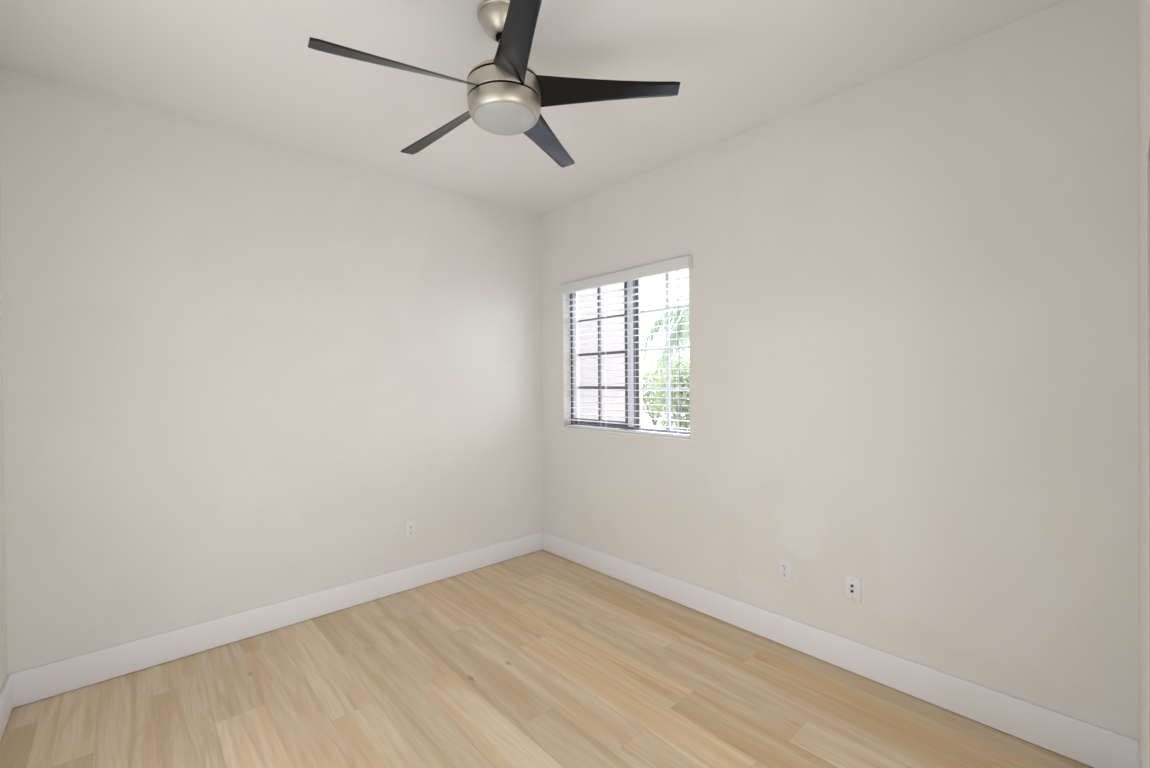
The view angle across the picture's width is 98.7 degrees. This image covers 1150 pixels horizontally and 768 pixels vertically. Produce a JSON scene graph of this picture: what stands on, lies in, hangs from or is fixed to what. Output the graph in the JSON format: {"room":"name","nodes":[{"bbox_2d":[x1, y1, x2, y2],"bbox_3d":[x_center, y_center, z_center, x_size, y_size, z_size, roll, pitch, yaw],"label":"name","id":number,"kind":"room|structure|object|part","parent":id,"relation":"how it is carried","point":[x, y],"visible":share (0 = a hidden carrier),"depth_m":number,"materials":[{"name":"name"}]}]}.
{"room":"empty bedroom","nodes":[
{"label":"empty bedroom","id":0,"kind":"room"},
{"bbox_2d":[0,190,6,691],"bbox_3d":[-1.403,0.079,0.854,0.150,2.860,3.542,-1,0,-42],"label":"wall","id":1,"kind":"structure","parent":0,"point":[3,609],"depth_m":2.07,"materials":[{"name":"paint"}]},
{"bbox_2d":[0,675,11,741],"bbox_3d":[-2.064,1.314,1.722,0.015,0.148,1.035,-1,0,-42],"label":"baseboard","id":2,"kind":"structure","parent":1,"relation":"attached to","point":[6,692],"depth_m":2.00,"materials":[{"name":"white wood"}]},
{"bbox_2d":[0,67,541,674],"bbox_3d":[-1.409,0.067,3.140,3.215,2.860,0.150,-1,0,-42],"label":"wall","id":3,"kind":"structure","parent":0,"point":[237,367],"depth_m":2.65,"materials":[{"name":"paint"}]},
{"bbox_2d":[7,531,542,707],"bbox_3d":[-1.343,1.301,3.085,2.915,0.148,0.015,-1,0,-42],"label":"baseboard","id":4,"kind":"structure","parent":3,"relation":"attached to","point":[48,680],"depth_m":2.65,"materials":[{"name":"white wood"}]},
{"bbox_2d":[405,520,415,538],"bbox_3d":[-1.102,0.976,3.309,0.072,0.112,0.009,-1,0,-42],"label":"electrical outlet","id":5,"kind":"object","parent":3,"relation":"attached to","point":[410,526],"visible":1,"depth_m":3.31,"materials":[{"name":"white plastic"}]},
{"bbox_2d":[0,0,1066,216],"bbox_3d":[-0.282,-1.441,1.877,3.215,0.150,3.542,-1,0,-42],"label":"ceiling","id":6,"kind":"structure","parent":0,"point":[245,67],"depth_m":2.10,"materials":[{"name":"paint"}]},
{"bbox_2d":[308,0,679,167],"bbox_3d":[-0.298,-1.158,1.829,1.224,0.414,1.222,-1,0,-42],"label":"ceiling fan","id":7,"kind":"object","parent":6,"relation":"hanging from","point":[506,97],"visible":1,"depth_m":1.76,"materials":[{"name":"black wood"}]},
{"bbox_3d":[-0.563,-1.062,1.625,0.555,0.083,0.110,-1,0,-34],"label":"blade","id":8,"kind":"part","parent":7,"relation":"part of","materials":[{"name":"black"}]},
{"bbox_3d":[-0.545,-1.074,2.054,0.555,0.071,0.108,0,0,39],"label":"blade","id":9,"kind":"part","parent":7,"relation":"part of","materials":[{"name":"black"}]},
{"bbox_3d":[-0.259,-0.972,1.829,0.231,0.041,0.231,-1,0,-42],"label":"lamp shade","id":10,"kind":"part","parent":7,"relation":"part of","materials":[{"name":"white glass"}]},
{"bbox_3d":[-0.166,-1.071,1.477,0.112,0.069,0.555,-1,0,-15],"label":"blade","id":11,"kind":"part","parent":7,"relation":"part of","materials":[{"name":"black wood"}]},
{"bbox_3d":[-0.128,-1.082,2.164,0.109,0.067,0.556,0,0,22],"label":"blade","id":12,"kind":"part","parent":7,"relation":"part of","materials":[{"name":"black wood"}]},
{"bbox_3d":[0.100,-1.082,1.804,0.556,0.063,0.111,0,0,4],"label":"blade","id":13,"kind":"part","parent":7,"relation":"part of","materials":[{"name":"black wood"}]},
{"bbox_2d":[0,550,1092,767],"bbox_3d":[-0.257,1.434,1.891,3.215,0.120,3.542,-1,0,-42],"label":"floor","id":14,"kind":"structure","parent":0,"point":[541,658],"depth_m":2.13,"materials":[{"name":"brown wood"}]},
{"bbox_2d":[539,0,1138,740],"bbox_3d":[0.916,0.049,2.859,0.150,2.860,3.392,-1,0,-42],"label":"wall","id":15,"kind":"structure","parent":0,"point":[913,288],"depth_m":2.13,"materials":[{"name":"paint"}]},
{"bbox_2d":[564,273,689,440],"bbox_3d":[0.349,-0.218,3.465,0.139,1.124,1.165,-1,0,-42],"label":"window","id":16,"kind":"structure","parent":15,"relation":"in","point":[628,367],"depth_m":3.45,"materials":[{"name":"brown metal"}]},
{"bbox_3d":[0.379,-0.218,3.491,0.060,1.124,1.165,-1,0,-42],"label":"frame","id":17,"kind":"part","parent":16,"relation":"part of","materials":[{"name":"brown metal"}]},
{"bbox_3d":[0.182,-0.228,3.688,0.024,1.058,0.580,-1,0,-42],"label":"sliding sash","id":18,"kind":"part","parent":16,"relation":"part of","materials":[{"name":"grey metal"}]},
{"bbox_2d":[559,256,691,437],"bbox_3d":[0.318,-0.216,3.416,0.108,1.098,1.191,-1,0,-42],"label":"window blind","id":19,"kind":"object","parent":16,"relation":"attached to","point":[681,263],"visible":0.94,"depth_m":3.32,"materials":[{"name":"white plastic"}]},
{"bbox_3d":[0.004,-0.198,3.799,0.057,1.040,0.014,-1,0,-42],"label":"ladder cord","id":20,"kind":"part","parent":19,"relation":"part of","materials":[{"name":"white fabric"}]},
{"bbox_3d":[0.204,-0.199,3.579,0.057,1.040,0.014,-1,0,-42],"label":"ladder cord","id":21,"kind":"part","parent":19,"relation":"part of","materials":[{"name":"white fabric"}]},
{"bbox_3d":[0.331,0.324,3.446,0.052,0.016,1.145,-1,0,-42],"label":"rail","id":22,"kind":"part","parent":19,"relation":"part of","materials":[{"name":"white plastic"}]},
{"bbox_3d":[0.322,-0.734,3.441,0.056,0.046,1.151,-1,0,-42],"label":"head rail","id":23,"kind":"part","parent":19,"relation":"part of","materials":[{"name":"white plastic"}]},
{"bbox_3d":[0.421,-0.200,3.339,0.057,1.040,0.014,-1,0,-42],"label":"ladder cord","id":24,"kind":"part","parent":19,"relation":"part of","materials":[{"name":"white fabric"}]},
{"bbox_3d":[0.629,-0.200,3.110,0.057,1.040,0.014,-1,0,-42],"label":"ladder cord","id":25,"kind":"part","parent":19,"relation":"part of","materials":[{"name":"white fabric"}]},
{"bbox_3d":[0.638,-0.300,3.040,0.003,0.840,0.014,-1,0,-42],"label":"pull cord","id":26,"kind":"part","parent":19,"relation":"part of","materials":[{"name":"white fabric"}]},
{"bbox_3d":[0.332,0.339,3.447,0.079,0.011,1.165,-1,0,-42],"label":"sill","id":27,"kind":"part","parent":16,"relation":"part of","materials":[{"name":"white paint"}]},
{"bbox_2d":[633,273,689,429],"bbox_3d":[0.590,-0.226,3.279,0.022,1.070,0.543,-1,0,-42],"label":"window pane","id":28,"kind":"object","parent":16,"relation":"on","point":[636,282],"depth_m":3.41,"materials":[{"name":"clear glass"}]},
{"bbox_2d":[778,558,791,582],"bbox_3d":[1.089,0.969,2.563,0.009,0.112,0.072,-1,0,-42],"label":"electrical outlet","id":29,"kind":"object","parent":15,"relation":"attached to","point":[784,566],"visible":1,"depth_m":2.56,"materials":[{"name":"white plastic"}]},
{"bbox_2d":[781,571,787,576],"bbox_3d":[1.088,0.988,2.562,0.004,0.028,0.034,-1,0,-42],"label":"receptacle","id":30,"kind":"object","parent":29,"relation":"attached to","point":[783,573],"depth_m":2.56,"materials":[{"name":"grey plastic"}]},
{"bbox_2d":[781,564,787,569],"bbox_3d":[1.088,0.949,2.562,0.004,0.028,0.034,-1,0,-42],"label":"receptacle","id":31,"kind":"object","parent":29,"relation":"attached to","point":[783,566],"depth_m":2.56,"materials":[{"name":"grey plastic"}]},
{"bbox_2d":[542,532,1138,767],"bbox_3d":[0.820,1.284,2.860,0.015,0.148,3.228,-1,0,-42],"label":"baseboard","id":32,"kind":"structure","parent":15,"relation":"attached to","point":[1086,743],"depth_m":2.19,"materials":[{"name":"white wood"}]},
{"bbox_2d":[844,574,860,602],"bbox_3d":[1.304,0.963,2.322,0.015,0.112,0.072,-1,0,-42],"label":"cable wall plate","id":33,"kind":"object","parent":15,"relation":"attached to","point":[852,585],"visible":1,"depth_m":2.32,"materials":[{"name":"white plastic"}]},
{"bbox_2d":[1137,0,1149,767],"bbox_3d":[0.872,0.060,0.628,3.215,2.860,0.150,-1,0,-42],"label":"wall","id":34,"kind":"structure","parent":0,"point":[1143,6],"depth_m":1.32,"materials":[{"name":"paint"}]},
{"bbox_2d":[1137,742,1140,767],"bbox_3d":[1.608,1.284,1.398,0.785,0.148,0.005,-1,0,-42],"label":"baseboard","id":35,"kind":"structure","parent":34,"relation":"attached to","point":[1138,744],"depth_m":1.62,"materials":[{"name":"white wood"}]},
{"bbox_2d":[1148,143,1149,767],"bbox_3d":[0.640,0.431,0.417,1.950,1.885,0.149,-1,0,-42],"label":"trim","id":36,"kind":"structure","parent":34,"relation":"attached to","point":[1149,143],"depth_m":1.12,"materials":[{"name":"grey paint"}]},
{"label":"outside","id":37,"kind":"structure","parent":0,"visible":0},
{"bbox_2d":[643,395,689,430],"bbox_3d":[9.552,1.483,23.120,39.850,0.200,65.000,-1,0,-42],"label":"ground","id":38,"kind":"structure","parent":37,"point":[645,421],"depth_m":19.20,"materials":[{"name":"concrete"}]},
{"bbox_2d":[578,283,624,420],"bbox_3d":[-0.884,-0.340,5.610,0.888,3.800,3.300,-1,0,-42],"label":"house wing","id":39,"kind":"object","parent":38,"relation":"on","point":[612,376],"visible":0.02,"depth_m":4.42,"materials":[{"name":"grey paint"}]},
{"bbox_2d":[642,353,683,424],"bbox_3d":[2.920,0.169,17.692,2.768,2.616,2.945,-1,0,-42],"label":"shrub","id":40,"kind":"object","parent":38,"relation":"on","point":[644,379],"visible":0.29,"depth_m":17.25,"materials":[{"name":"green plant"}]},
{"bbox_2d":[643,298,688,372],"bbox_3d":[2.354,0.060,8.015,2.454,2.937,2.382,-1,0,-42],"label":"palm tree","id":41,"kind":"object","parent":38,"relation":"on","point":[684,334],"visible":0.12,"depth_m":8.00,"materials":[{"name":"green plant"}]},
{"bbox_2d":[648,349,689,430],"bbox_3d":[2.979,0.237,13.187,1.950,2.520,2.164,-1,0,-24],"label":"shrub","id":42,"kind":"object","parent":38,"relation":"on","point":[683,379],"visible":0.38,"depth_m":13.03,"materials":[{"name":"green plant"}]},
{"bbox_2d":[657,290,688,338],"bbox_3d":[3.773,-1.382,12.444,3.937,5.744,4.598,-1,0,-3],"label":"tree","id":43,"kind":"object","parent":38,"relation":"on","point":[681,296],"visible":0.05,"depth_m":12.85,"materials":[{"name":"green plant"}]}
]}

